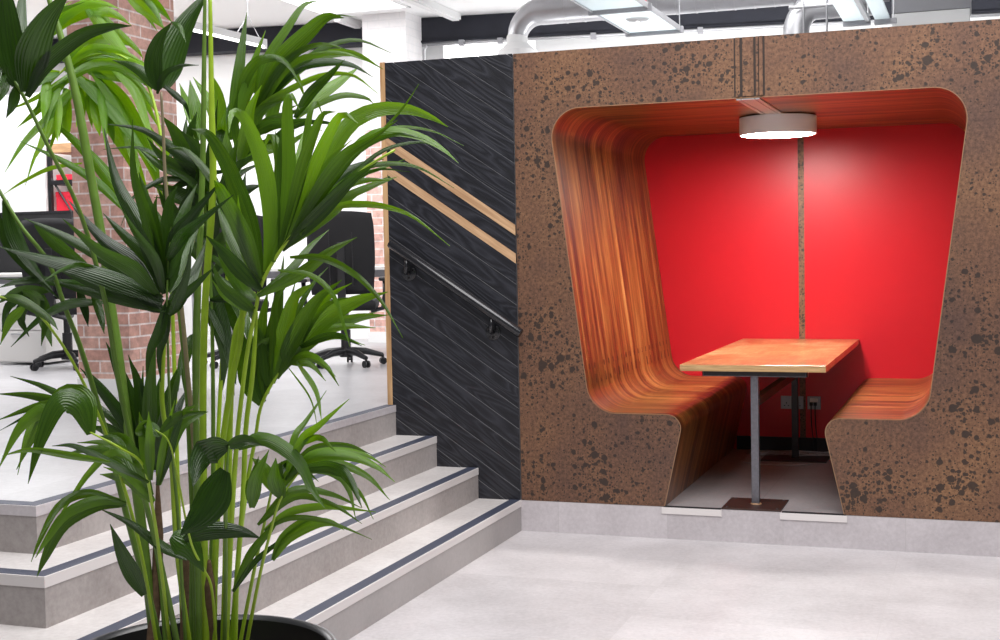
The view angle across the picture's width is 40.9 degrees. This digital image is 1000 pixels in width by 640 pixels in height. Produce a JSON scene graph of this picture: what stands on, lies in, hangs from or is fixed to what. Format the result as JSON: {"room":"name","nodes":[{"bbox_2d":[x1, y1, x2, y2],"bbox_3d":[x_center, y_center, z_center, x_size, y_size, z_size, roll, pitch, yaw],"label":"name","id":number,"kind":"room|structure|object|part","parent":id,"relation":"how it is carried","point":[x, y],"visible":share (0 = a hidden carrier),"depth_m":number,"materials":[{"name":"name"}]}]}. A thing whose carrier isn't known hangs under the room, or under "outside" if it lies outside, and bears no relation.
{"room":"office breakout area","nodes":[
{"label":"office breakout area","id":0,"kind":"room"},
{"bbox_2d":[0,339,387,501],"bbox_3d":[-1.997,0.714,10.220,13.100,0.680,10.050,0,3,20],"label":"floor","id":1,"kind":"structure","parent":0,"point":[287,404],"depth_m":7.71,"materials":[{"name":"stone"}]},
{"bbox_2d":[0,273,22,283],"bbox_3d":[-4.455,-0.023,11.543,2.180,0.750,0.740,0,3,20],"label":"desk","id":2,"kind":"object","parent":1,"relation":"on","point":[2,275],"visible":0.07,"depth_m":11.26,"materials":[{"name":"white"}]},
{"bbox_3d":[-4.461,-0.340,11.527,2.080,0.065,0.040,0,3,20],"label":"rail","id":3,"kind":"part","parent":2,"relation":"part of","materials":[{"name":"grey metal"}]},
{"bbox_2d":[0,210,73,272],"bbox_3d":[-4.395,-0.688,11.919,1.440,0.533,0.050,0,3,20],"label":"screen","id":4,"kind":"object","parent":2,"relation":"attached to","point":[7,264],"visible":0.29,"depth_m":11.82,"materials":[{"name":"black fabric"}]},
{"bbox_3d":[-4.400,-0.945,11.906,1.440,0.020,0.050,0,3,20],"label":"rail","id":5,"kind":"part","parent":4,"relation":"part of","materials":[{"name":"black plastic"}]},
{"bbox_2d":[0,93,71,299],"bbox_3d":[-4.893,-0.929,13.046,1.540,2.420,0.512,0,3,20],"label":"window","id":6,"kind":"structure","parent":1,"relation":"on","point":[32,197],"depth_m":12.63,"materials":[{"name":"white"}]},
{"bbox_3d":[-4.610,-0.942,12.695,0.760,2.350,0.018,0,3,20],"label":"door","id":7,"kind":"part","parent":6,"relation":"part of","materials":[{"name":"white"}]},
{"bbox_2d":[0,299,78,362],"bbox_3d":[-3.864,0.082,11.234,0.500,0.510,0.535,0,3,20],"label":"drawer pedestal","id":8,"kind":"object","parent":1,"relation":"on","point":[29,348],"visible":0.3,"depth_m":11.00,"materials":[{"name":"white metal"}]},
{"bbox_3d":[-3.953,-0.102,10.989,0.490,0.105,0.015,0,3,20],"label":"drawer","id":9,"kind":"part","parent":8,"relation":"part of","materials":[{"name":"white"}]},
{"bbox_3d":[-3.950,0.021,10.995,0.490,0.120,0.015,0,3,20],"label":"drawer","id":10,"kind":"part","parent":8,"relation":"part of","materials":[{"name":"white"}]},
{"bbox_3d":[-3.946,0.215,11.005,0.490,0.250,0.015,0,3,20],"label":"drawer","id":11,"kind":"part","parent":8,"relation":"part of","materials":[{"name":"white"}]},
{"bbox_2d":[15,218,78,370],"bbox_3d":[-3.430,-0.210,10.587,0.700,1.179,0.618,-1,3,5],"label":"office chair","id":12,"kind":"object","parent":1,"relation":"on","point":[60,224],"visible":0.38,"depth_m":10.31,"materials":[{"name":"black plastic"}]},
{"bbox_3d":[-3.457,-0.474,10.343,0.507,0.625,0.156,-1,3,5],"label":"backrest","id":13,"kind":"part","parent":12,"relation":"part of","materials":[{"name":"black fabric"}]},
{"bbox_3d":[-3.426,-0.089,10.605,0.500,0.080,0.480,-1,3,5],"label":"seat","id":14,"kind":"part","parent":12,"relation":"part of","materials":[{"name":"black fabric"}]},
{"bbox_2d":[46,139,71,210],"bbox_3d":[-3.728,-0.707,12.578,0.886,1.980,0.430,0,3,20],"label":"shelving unit","id":15,"kind":"object","parent":1,"relation":"on","point":[59,148],"visible":0.09,"depth_m":12.48,"materials":[{"name":"black paint"}]},
{"bbox_3d":[-3.726,-0.708,12.582,0.886,1.980,0.416,0,3,20],"label":"frame","id":16,"kind":"part","parent":15,"relation":"part of","materials":[{"name":"black paint"}]},
{"bbox_3d":[-3.745,-1.608,12.530,0.810,0.085,0.430,0,3,20],"label":"shelf","id":17,"kind":"part","parent":15,"relation":"part of","materials":[{"name":"beige wood"}]},
{"bbox_3d":[-3.739,-1.291,12.547,0.810,0.040,0.430,0,3,20],"label":"shelf","id":18,"kind":"part","parent":15,"relation":"part of","materials":[{"name":"black metal"}]},
{"bbox_2d":[56,174,71,179],"bbox_3d":[-4.010,-1.338,12.620,0.198,0.053,0.278,0,3,20],"label":"storage box","id":19,"kind":"object","parent":15,"relation":"on","point":[69,176],"visible":0.2,"depth_m":12.48,"materials":[{"name":"red plastic"}]},
{"bbox_2d":[56,192,72,210],"bbox_3d":[-4.022,-1.106,12.638,0.193,0.198,0.278,0,3,20],"label":"storage box","id":20,"kind":"object","parent":15,"relation":"on","point":[61,206],"visible":0.26,"depth_m":12.52,"materials":[{"name":"red plastic"}]},
{"bbox_3d":[-4.024,-1.180,12.635,0.193,0.050,0.278,0,3,20],"label":"lid","id":21,"kind":"part","parent":20,"relation":"part of","materials":[{"name":"red plastic"}]},
{"bbox_2d":[77,372,182,396],"bbox_3d":[-2.373,0.406,8.680,0.403,0.110,0.625,0,3,20],"label":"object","id":22,"kind":"structure","parent":1,"relation":"on","point":[110,384],"depth_m":8.39,"materials":[{"name":"white paint"}]},
{"bbox_2d":[66,0,180,378],"bbox_3d":[-2.404,-1.162,8.598,0.383,3.030,0.605,0,3,20],"label":"brick column","id":23,"kind":"structure","parent":22,"relation":"on","point":[136,326],"depth_m":8.38,"materials":[{"name":"red brick"}]},
{"bbox_2d":[193,215,275,368],"bbox_3d":[-2.073,-0.233,10.524,0.700,1.179,0.618,-2,3,-9],"label":"office chair","id":24,"kind":"object","parent":1,"relation":"on","point":[260,218],"visible":0.07,"depth_m":10.29,"materials":[{"name":"black plastic"}]},
{"bbox_3d":[-2.043,-0.498,10.281,0.507,0.625,0.156,-2,3,-9],"label":"backrest","id":25,"kind":"part","parent":24,"relation":"part of","materials":[{"name":"black fabric"}]},
{"bbox_3d":[-2.073,-0.113,10.542,0.500,0.080,0.480,-2,3,-9],"label":"seat","id":26,"kind":"part","parent":24,"relation":"part of","materials":[{"name":"black fabric"}]},
{"bbox_2d":[192,266,384,330],"bbox_3d":[-1.632,-0.078,11.532,2.100,0.750,0.750,0,3,20],"label":"desk","id":27,"kind":"object","parent":1,"relation":"on","point":[379,270],"visible":0.02,"depth_m":11.50,"materials":[{"name":"white"}]},
{"bbox_3d":[-2.626,-0.048,11.577,0.050,0.725,0.050,0,3,20],"label":"leg","id":28,"kind":"part","parent":27,"relation":"part of","materials":[{"name":"grey metal"}]},
{"bbox_3d":[-1.638,-0.395,11.516,2.000,0.065,0.040,0,3,20],"label":"rail","id":29,"kind":"part","parent":27,"relation":"part of","materials":[{"name":"grey metal"}]},
{"bbox_2d":[297,211,386,368],"bbox_3d":[-1.194,-0.238,10.293,0.700,1.179,0.618,-1,3,-2],"label":"office chair","id":30,"kind":"object","parent":1,"relation":"on","point":[358,254],"visible":0.62,"depth_m":10.01,"materials":[{"name":"black fabric"}]},
{"bbox_3d":[-1.191,-0.503,10.048,0.507,0.625,0.156,-1,3,-2],"label":"backrest","id":31,"kind":"part","parent":30,"relation":"part of","materials":[{"name":"black fabric"}]},
{"bbox_3d":[-1.192,-0.118,10.311,0.500,0.080,0.480,-1,3,-2],"label":"seat","id":32,"kind":"part","parent":30,"relation":"part of","materials":[{"name":"black fabric"}]},
{"bbox_3d":[-0.929,-0.177,10.271,0.132,0.248,0.038,-1,3,3],"label":"armrest","id":33,"kind":"part","parent":30,"relation":"part of","materials":[{"name":"black plastic"}]},
{"bbox_2d":[362,11,421,341],"bbox_3d":[-1.014,-1.363,13.003,0.480,3.140,0.405,0,3,20],"label":"column","id":34,"kind":"structure","parent":1,"relation":"on","point":[398,33],"depth_m":12.82,"materials":[{"name":"paint"}]},
{"bbox_3d":[-0.985,0.154,13.082,0.480,0.100,0.405,0,3,20],"label":"skirting","id":35,"kind":"part","parent":34,"relation":"part of","materials":[{"name":"white paint"}]},
{"bbox_2d":[90,614,336,639],"bbox_3d":[-0.640,1.063,2.927,0.592,0.690,0.592,0,3,20],"label":"pot","id":36,"kind":"object","parent":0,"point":[264,627],"depth_m":3.14,"materials":[{"name":"black plastic"}]},
{"bbox_2d":[14,0,530,38],"bbox_3d":[-1.026,-2.913,11.599,17.000,0.100,8.400,0,3,20],"label":"ceiling","id":37,"kind":"structure","parent":0,"point":[226,14],"depth_m":12.56,"materials":[{"name":"white"}]},
{"bbox_2d":[213,22,243,41],"bbox_3d":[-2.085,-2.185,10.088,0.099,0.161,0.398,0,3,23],"label":"pendant light","id":38,"kind":"object","parent":37,"relation":"hanging from","point":[222,33],"depth_m":10.07,"materials":[{"name":"white paint"}]},
{"bbox_2d":[193,29,264,48],"bbox_3d":[-2.197,-2.115,9.832,0.067,0.006,1.800,0,3,23],"label":"diffuser","id":39,"kind":"object","parent":38,"relation":"attached to","point":[219,33],"depth_m":10.14,"materials":[{"name":"white"}]},
{"bbox_2d":[278,0,410,14],"bbox_3d":[-1.492,-2.907,11.958,0.920,0.090,1.360,0,3,20],"label":"ceiling lamp","id":40,"kind":"object","parent":37,"relation":"attached to","point":[322,6],"visible":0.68,"depth_m":12.52,"materials":[{"name":"white"}]},
{"bbox_2d":[304,0,388,6],"bbox_3d":[-1.493,-2.942,11.956,0.920,0.020,1.360,0,3,20],"label":"diffuser","id":41,"kind":"object","parent":40,"relation":"attached to","point":[321,3],"depth_m":12.51,"materials":[{"name":"white plastic"}]},
{"bbox_2d":[333,16,361,28],"bbox_3d":[-1.470,-2.889,12.967,0.080,0.071,0.490,0,3,20],"label":"ceiling lamp","id":42,"kind":"object","parent":37,"relation":"attached to","point":[347,21],"depth_m":12.94,"materials":[{"name":"white paint"}]},
{"bbox_2d":[403,0,460,20],"bbox_3d":[-0.914,-2.817,11.437,0.090,0.076,2.960,0,3,20],"label":"ceiling lamp","id":43,"kind":"object","parent":37,"relation":"attached to","point":[429,5],"depth_m":12.29,"materials":[{"name":"white paint"}]},
{"bbox_2d":[52,0,999,62],"bbox_3d":[-0.487,-2.825,13.068,15.800,0.240,0.224,-1,3,12],"label":"steel beam","id":44,"kind":"structure","parent":37,"relation":"attached to","point":[488,26],"depth_m":12.89,"materials":[{"name":"metal"}]},
{"bbox_2d":[422,13,999,59],"bbox_3d":[3.044,-2.242,12.229,7.754,0.976,0.055,-1,3,12],"label":"conduit","id":45,"kind":"object","parent":44,"relation":"attached to","point":[700,30],"visible":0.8,"depth_m":12.62,"materials":[{"name":"grey metal"}]},
{"bbox_2d":[570,0,683,36],"bbox_3d":[0.775,-2.443,9.144,0.450,0.652,2.450,0,3,20],"label":"raft","id":46,"kind":"object","parent":37,"relation":"hanging from","point":[634,18],"visible":1,"depth_m":9.61,"materials":[{"name":"white metal"}]},
{"bbox_3d":[0.602,-2.126,8.661,0.380,0.012,1.290,0,3,20],"label":"panel","id":47,"kind":"part","parent":46,"relation":"part of","materials":[{"name":"white"}]},
{"bbox_3d":[0.833,-2.158,9.305,0.450,0.050,0.040,0,3,20],"label":"cross rail","id":48,"kind":"part","parent":46,"relation":"part of","materials":[{"name":"grey metal"}]},
{"bbox_3d":[1.014,-2.194,9.807,0.380,0.012,0.990,0,3,20],"label":"panel","id":49,"kind":"part","parent":46,"relation":"part of","materials":[{"name":"white"}]},
{"bbox_3d":[1.186,-2.216,10.287,0.450,0.050,0.040,0,3,20],"label":"cross rail","id":50,"kind":"part","parent":46,"relation":"part of","materials":[{"name":"grey metal"}]},
{"bbox_2d":[497,0,797,54],"bbox_3d":[1.337,-2.453,11.203,2.875,0.870,0.350,0,3,20],"label":"ventilation duct","id":51,"kind":"object","parent":37,"relation":"hanging from","point":[534,13],"visible":0.71,"depth_m":11.37,"materials":[{"name":"silver metal"}]},
{"bbox_2d":[783,0,888,33],"bbox_3d":[2.532,-2.394,10.108,0.795,0.920,0.257,0,3,20],"label":"duct elbow","id":52,"kind":"object","parent":37,"relation":"hanging from","point":[800,17],"visible":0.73,"depth_m":10.12,"materials":[{"name":"silver metal"}]},
{"bbox_3d":[2.282,-2.387,10.069,0.016,0.920,0.014,0,3,20],"label":"rod","id":53,"kind":"part","parent":52,"relation":"part of","materials":[{"name":"silver metal"}]},
{"bbox_3d":[2.442,-2.387,10.012,0.016,0.920,0.014,0,3,20],"label":"rod","id":54,"kind":"part","parent":52,"relation":"part of","materials":[{"name":"silver metal"}]},
{"bbox_3d":[2.526,-2.360,9.994,0.730,0.037,0.032,0,3,20],"label":"rod","id":55,"kind":"part","parent":52,"relation":"part of","materials":[{"name":"silver metal"}]},
{"bbox_2d":[830,0,896,26],"bbox_3d":[2.529,-2.467,9.300,0.375,0.690,1.030,0,3,20],"label":"raft","id":56,"kind":"object","parent":37,"relation":"hanging from","point":[853,13],"visible":1,"depth_m":9.45,"materials":[{"name":"white metal"}]},
{"bbox_3d":[2.418,-2.161,9.316,0.145,0.013,0.950,0,3,20],"label":"panel","id":57,"kind":"part","parent":56,"relation":"part of","materials":[{"name":"white metal"}]},
{"bbox_3d":[2.606,-2.168,9.780,0.195,0.040,0.050,0,3,20],"label":"frame","id":58,"kind":"part","parent":56,"relation":"part of","materials":[{"name":"grey metal"}]},
{"bbox_3d":[2.523,-2.160,9.320,0.030,0.035,1.030,0,3,20],"label":"rail","id":59,"kind":"part","parent":56,"relation":"part of","materials":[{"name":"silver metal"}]},
{"bbox_3d":[2.609,-2.162,9.257,0.105,0.013,0.970,0,3,20],"label":"panel","id":60,"kind":"part","parent":56,"relation":"part of","materials":[{"name":"white metal"}]},
{"bbox_3d":[2.801,-2.169,9.731,0.155,0.040,0.050,0,3,20],"label":"frame","id":61,"kind":"part","parent":56,"relation":"part of","materials":[{"name":"grey metal"}]},
{"bbox_2d":[892,0,970,26],"bbox_3d":[3.374,-2.554,10.463,0.580,0.670,0.405,0,3,20],"label":"air conditioner","id":62,"kind":"object","parent":37,"relation":"hanging from","point":[907,12],"visible":0.53,"depth_m":10.29,"materials":[{"name":"white paint"}]},
{"bbox_3d":[3.375,-2.302,10.480,0.570,0.165,0.400,0,3,20],"label":"casing","id":63,"kind":"part","parent":62,"relation":"part of","materials":[{"name":"white paint"}]},
{"bbox_3d":[3.374,-2.538,10.463,0.580,0.302,0.405,0,3,20],"label":"casing","id":64,"kind":"part","parent":62,"relation":"part of","materials":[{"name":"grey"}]},
{"bbox_2d":[6,16,999,339],"bbox_3d":[-0.409,-1.054,13.369,16.000,3.820,0.200,-1,3,12],"label":"wall","id":65,"kind":"structure","parent":0,"point":[223,64],"depth_m":13.49,"materials":[{"name":"white paint"}]},
{"bbox_2d":[446,40,534,58],"bbox_3d":[-0.074,-2.146,13.254,0.920,1.200,0.030,-1,3,12],"label":"window","id":66,"kind":"structure","parent":65,"relation":"in","point":[483,49],"depth_m":13.25,"materials":[{"name":"white"}]},
{"bbox_2d":[349,531,999,639],"bbox_3d":[-2.094,1.486,3.144,11.700,0.120,9.500,0,3,20],"label":"floor","id":67,"kind":"structure","parent":0,"point":[532,585],"depth_m":5.93,"materials":[{"name":"concrete"}]},
{"bbox_2d":[0,0,463,639],"bbox_3d":[-0.639,0.286,3.082,0.984,2.224,1.247,-2,3,-15],"label":"potted palm","id":68,"kind":"object","parent":67,"relation":"on","point":[306,189],"visible":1,"depth_m":2.77,"materials":[{"name":"green plant"}]},
{"bbox_3d":[-0.863,0.040,2.959,0.299,1.553,0.043,1,3,31],"label":"stem","id":69,"kind":"part","parent":68,"relation":"part of","materials":[{"name":"green plant"}]},
{"bbox_3d":[-0.670,0.393,2.777,0.022,0.855,0.130,-1,3,3],"label":"stem","id":70,"kind":"part","parent":68,"relation":"part of","materials":[{"name":"green plant"}]},
{"bbox_3d":[-0.673,0.374,2.903,0.019,0.880,0.059,-3,3,-31],"label":"stem","id":71,"kind":"part","parent":68,"relation":"part of","materials":[{"name":"green plant"}]},
{"bbox_3d":[-0.657,0.043,2.914,0.030,1.540,0.113,0,3,20],"label":"stem","id":72,"kind":"part","parent":68,"relation":"part of","materials":[{"name":"green plant"}]},
{"bbox_3d":[-0.634,0.305,2.813,0.027,1.026,0.088,-3,4,-36],"label":"stem","id":73,"kind":"part","parent":68,"relation":"part of","materials":[{"name":"green plant"}]},
{"bbox_3d":[-0.620,0.059,2.834,0.071,1.515,0.027,-1,3,8],"label":"stem","id":74,"kind":"part","parent":68,"relation":"part of","materials":[{"name":"green plant"}]},
{"bbox_3d":[-0.582,0.354,2.865,0.111,0.921,0.019,-1,3,2],"label":"stem","id":75,"kind":"part","parent":68,"relation":"part of","materials":[{"name":"green plant"}]},
{"bbox_3d":[-0.570,0.376,2.893,0.107,0.875,0.026,-2,3,-21],"label":"stem","id":76,"kind":"part","parent":68,"relation":"part of","materials":[{"name":"green plant"}]},
{"bbox_3d":[-0.550,0.399,2.851,0.099,0.832,0.014,0,3,18],"label":"stem","id":77,"kind":"part","parent":68,"relation":"part of","materials":[{"name":"green plant"}]},
{"bbox_2d":[0,405,521,639],"bbox_3d":[-3.549,0.930,6.635,6.403,0.682,3.852,0,3,20],"label":"staircase","id":78,"kind":"structure","parent":67,"relation":"on","point":[434,523],"depth_m":5.61,"materials":[{"name":"stone"}]},
{"bbox_2d":[513,19,999,556],"bbox_3d":[2.158,-0.202,7.737,3.600,2.605,2.209,0,3,20],"label":"booth","id":79,"kind":"object","parent":67,"relation":"on","point":[654,237],"visible":0.96,"depth_m":7.33,"materials":[{"name":"brown wood"}]},
{"bbox_2d":[380,54,521,499],"bbox_3d":[-0.263,-0.218,7.484,0.786,2.459,0.108,0,3,20],"label":"cladding","id":80,"kind":"object","parent":79,"relation":"attached to","point":[447,380],"visible":0.86,"depth_m":7.42,"materials":[{"name":"grey wood"}]},
{"bbox_3d":[-0.624,-0.483,7.598,0.031,1.929,0.108,0,3,20],"label":"edge trim","id":81,"kind":"part","parent":80,"relation":"part of","materials":[{"name":"brown wood"}]},
{"bbox_2d":[387,239,522,339],"bbox_3d":[-0.245,-0.169,7.380,0.788,0.565,0.086,0,3,20],"label":"handrail","id":82,"kind":"object","parent":80,"relation":"attached to","point":[493,332],"visible":1,"depth_m":7.35,"materials":[{"name":"black"}]},
{"bbox_3d":[-0.520,-0.300,7.477,0.029,0.098,0.069,-1,3,7],"label":"arm","id":83,"kind":"part","parent":82,"relation":"part of","materials":[{"name":"black"}]},
{"bbox_3d":[-0.511,-0.264,7.512,0.088,0.088,0.008,0,3,20],"label":"rose plate","id":84,"kind":"part","parent":82,"relation":"part of","materials":[{"name":"black metal"}]},
{"bbox_3d":[-0.046,0.029,7.326,0.029,0.100,0.069,-1,3,7],"label":"arm","id":85,"kind":"part","parent":82,"relation":"part of","materials":[{"name":"black metal"}]},
{"bbox_3d":[-0.037,0.066,7.361,0.088,0.088,0.008,0,3,20],"label":"rose plate","id":86,"kind":"part","parent":82,"relation":"part of","materials":[{"name":"black"}]},
{"bbox_3d":[1.494,-0.190,9.056,1.037,2.130,0.020,0,3,20],"label":"panel","id":87,"kind":"part","parent":79,"relation":"part of","materials":[{"name":"red laminate"}]},
{"bbox_2d":[680,339,858,511],"bbox_3d":[1.645,0.557,7.916,0.759,0.749,2.092,0,3,20],"label":"table","id":88,"kind":"object","parent":79,"relation":"on","point":[786,359],"visible":0.98,"depth_m":7.33,"materials":[{"name":"brown wood"}]},
{"bbox_3d":[1.349,0.632,7.071,0.040,0.684,0.040,0,3,20],"label":"leg","id":89,"kind":"part","parent":88,"relation":"part of","materials":[{"name":"metal"}]},
{"bbox_3d":[1.353,0.977,7.094,0.307,0.008,0.303,0,3,20],"label":"plate","id":90,"kind":"part","parent":88,"relation":"part of","materials":[{"name":"brown metal"}]},
{"bbox_3d":[1.889,0.543,8.575,0.040,0.684,0.040,0,3,20],"label":"leg","id":91,"kind":"part","parent":88,"relation":"part of","materials":[{"name":"metal"}]},
{"bbox_3d":[1.897,0.887,8.592,0.410,0.008,0.260,0,3,20],"label":"plate","id":92,"kind":"part","parent":88,"relation":"part of","materials":[{"name":"metal"}]},
{"bbox_2d":[739,113,816,137],"bbox_3d":[1.624,-1.128,7.826,0.444,0.116,0.444,0,3,20],"label":"ceiling lamp","id":93,"kind":"object","parent":79,"relation":"attached to","point":[785,125],"visible":1,"depth_m":7.65,"materials":[{"name":"white metal"}]},
{"bbox_2d":[742,132,813,137],"bbox_3d":[1.625,-1.080,7.829,0.421,0.020,0.421,0,3,20],"label":"diffuser","id":94,"kind":"object","parent":93,"relation":"attached to","point":[744,134],"depth_m":7.75,"materials":[{"name":"white plastic"}]},
{"bbox_3d":[2.015,0.828,8.911,0.876,0.092,0.014,0,3,20],"label":"skirting","id":95,"kind":"part","parent":79,"relation":"part of","materials":[{"name":"black paint"}]},
{"bbox_2d":[741,450,829,465],"bbox_3d":[1.895,0.878,8.559,0.687,0.029,0.525,0,3,20],"label":"cable","id":96,"kind":"object","parent":79,"relation":"on","point":[771,452],"visible":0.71,"depth_m":8.67,"materials":[{"name":"grey plastic"}]},
{"bbox_2d":[781,396,803,408],"bbox_3d":[1.946,0.549,8.920,0.149,0.086,0.012,0,3,20],"label":"wall socket","id":97,"kind":"object","parent":79,"relation":"attached to","point":[785,400],"visible":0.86,"depth_m":8.93,"materials":[{"name":"grey plastic"}]},
{"bbox_2d":[807,396,820,408],"bbox_3d":[2.080,0.549,8.872,0.086,0.086,0.012,0,3,20],"label":"wall socket","id":98,"kind":"object","parent":79,"relation":"attached to","point":[813,399],"visible":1,"depth_m":8.87,"materials":[{"name":"grey plastic"}]},
{"bbox_2d":[809,402,815,453],"bbox_3d":[2.057,0.713,8.785,0.025,0.328,0.202,-1,3,4],"label":"plug","id":99,"kind":"object","parent":98,"relation":"attached to","point":[810,403],"visible":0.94,"depth_m":8.85,"materials":[{"name":"black paint"}]},
{"bbox_2d":[810,398,817,401],"bbox_3d":[2.079,0.531,8.867,0.052,0.026,0.004,0,3,20],"label":"switch","id":100,"kind":"object","parent":98,"relation":"attached to","point":[811,399],"depth_m":8.86,"materials":[{"name":"white"}]},
{"bbox_2d":[813,402,818,451],"bbox_3d":[2.081,0.713,8.776,0.025,0.328,0.202,-1,3,4],"label":"plug","id":101,"kind":"object","parent":98,"relation":"attached to","point":[814,403],"visible":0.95,"depth_m":8.85,"materials":[{"name":"black paint"}]},
{"bbox_3d":[2.507,-0.191,8.692,1.037,2.130,0.020,0,3,20],"label":"panel","id":102,"kind":"part","parent":79,"relation":"part of","materials":[{"name":"red laminate"}]}
]}

